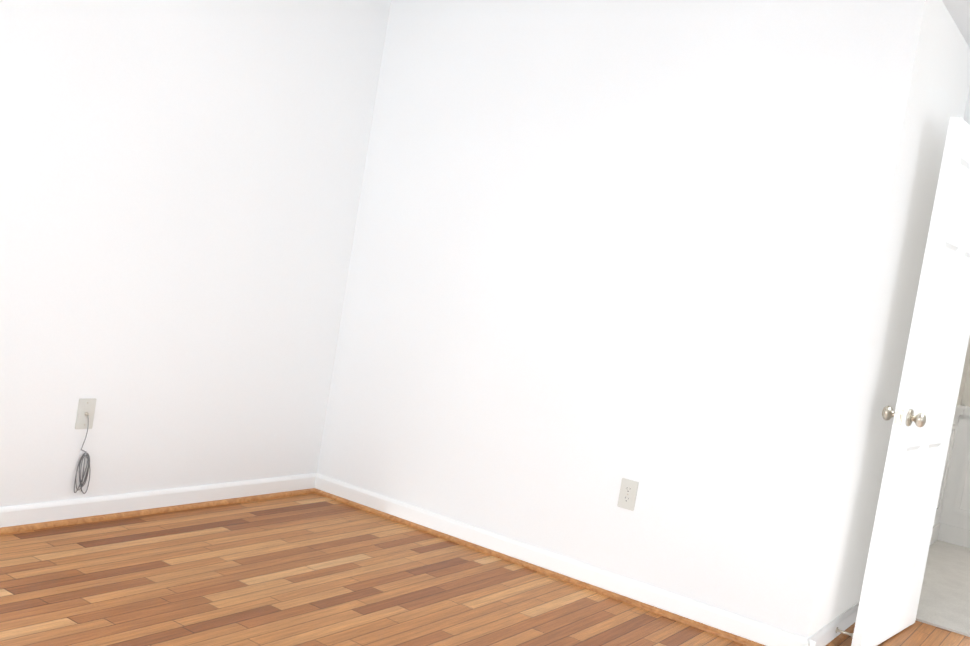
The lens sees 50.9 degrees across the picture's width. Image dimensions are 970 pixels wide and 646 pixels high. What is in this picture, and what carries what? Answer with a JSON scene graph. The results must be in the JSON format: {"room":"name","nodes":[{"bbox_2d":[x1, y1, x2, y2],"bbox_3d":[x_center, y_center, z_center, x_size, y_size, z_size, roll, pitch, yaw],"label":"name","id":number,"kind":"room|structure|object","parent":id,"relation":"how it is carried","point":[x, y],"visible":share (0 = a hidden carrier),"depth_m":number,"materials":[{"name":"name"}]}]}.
{"room":"empty bedroom","nodes":[
{"label":"empty bedroom","id":0,"kind":"room"},
{"bbox_2d":[0,0,390,506],"bbox_3d":[-1.855,-0.492,3.196,0.120,2.440,6.522,11,4,34],"label":"wall","id":1,"kind":"structure","parent":0,"point":[181,181],"depth_m":4.06,"materials":[{"name":"paint"}]},
{"bbox_2d":[74,398,95,493],"bbox_3d":[-1.513,0.468,3.855,0.027,0.369,0.089,11,4,34],"label":"cord","id":2,"kind":"object","parent":1,"relation":"attached to","point":[85,413],"visible":1,"depth_m":3.85,"materials":[{"name":"plastic"}]},
{"bbox_2d":[0,473,315,533],"bbox_3d":[-2.268,0.654,2.788,0.031,0.090,5.254,11,4,34],"label":"baseboard","id":3,"kind":"structure","parent":1,"relation":"attached to","point":[26,517],"depth_m":4.13,"materials":[{"name":"white wood"}]},
{"bbox_2d":[0,493,969,645],"bbox_3d":[0.025,1.160,1.810,5.265,0.060,6.447,11,4,34],"label":"floor","id":4,"kind":"structure","parent":0,"point":[312,569],"depth_m":3.61,"materials":[{"name":"brown wood"}]},
{"bbox_2d":[315,473,823,645],"bbox_3d":[0.187,0.980,4.277,2.388,0.090,0.031,11,4,34],"label":"baseboard","id":5,"kind":"structure","parent":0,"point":[635,593],"depth_m":4.17,"materials":[{"name":"white wood"}]},
{"bbox_2d":[317,0,969,637],"bbox_3d":[0.667,-0.157,4.732,2.417,2.440,1.148,11,4,34],"label":"wall","id":6,"kind":"structure","parent":0,"point":[667,256],"depth_m":4.07,"materials":[{"name":"paint"}]},
{"bbox_2d":[617,478,638,510],"bbox_3d":[0.568,0.681,4.056,0.072,0.117,0.007,11,4,34],"label":"outlet","id":7,"kind":"object","parent":6,"relation":"attached to","point":[627,494],"visible":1,"depth_m":4.05,"materials":[{"name":"plastic"}]},
{"bbox_2d":[916,540,969,636],"bbox_3d":[4.527,1.560,8.213,3.800,0.070,9.223,11,4,34],"label":"floor","id":8,"kind":"structure","parent":0,"point":[944,601],"depth_m":5.05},
{"bbox_2d":[942,0,969,47],"bbox_3d":[0.455,-1.321,1.710,5.265,0.100,6.522,11,4,34],"label":"ceiling","id":9,"kind":"structure","parent":0,"point":[959,11],"depth_m":3.84,"materials":[{"name":"paint"}]},
{"bbox_2d":[956,336,969,405],"bbox_3d":[2.388,0.089,5.464,0.120,2.440,1.995,11,4,34],"label":"wall","id":10,"kind":"structure","parent":0,"point":[963,379],"depth_m":6.19,"materials":[{"name":"paint"}]},
{"bbox_2d":[930,405,969,544],"bbox_3d":[2.462,0.103,5.414,0.060,2.440,1.995,11,4,34],"label":"trim","id":11,"kind":"structure","parent":10,"relation":"attached to","point":[962,413],"depth_m":6.27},
{"bbox_2d":[961,359,969,406],"bbox_3d":[3.640,0.273,5.893,1.513,2.440,0.120,11,4,34],"label":"wall","id":12,"kind":"structure","parent":0,"point":[966,398],"depth_m":6.26,"materials":[{"name":"paint"}]},
{"bbox_2d":[946,416,969,547],"bbox_3d":[3.611,0.273,5.796,1.453,2.440,0.075,11,4,34],"label":"trim","id":13,"kind":"structure","parent":12,"relation":"attached to","point":[951,525],"depth_m":6.24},
{"bbox_2d":[964,88,969,124],"bbox_3d":[3.005,0.280,3.773,2.608,2.440,0.120,11,4,34],"label":"wall","id":14,"kind":"structure","parent":0,"point":[967,115],"depth_m":4.39,"materials":[{"name":"paint"}]},
{"bbox_2d":[816,602,858,645],"bbox_3d":[1.455,1.200,4.075,0.043,0.090,1.002,11,4,34],"label":"baseboard","id":15,"kind":"structure","parent":14,"relation":"attached to","point":[846,621],"depth_m":3.97,"materials":[{"name":"white wood"}]},
{"bbox_2d":[836,627,852,637],"bbox_3d":[1.385,1.190,3.917,0.070,0.022,0.022,11,4,34],"label":"door stop","id":16,"kind":"object","parent":15,"relation":"attached to","point":[844,632],"visible":0.75,"depth_m":3.92,"materials":[{"name":"silver metal"}]},
{"bbox_2d":[851,117,969,645],"bbox_3d":[1.770,0.267,4.048,0.155,2.018,0.754,12,4,38],"label":"door","id":17,"kind":"structure","parent":14,"relation":"in","point":[923,414],"depth_m":3.92,"materials":[{"name":"white wood"}]}
]}

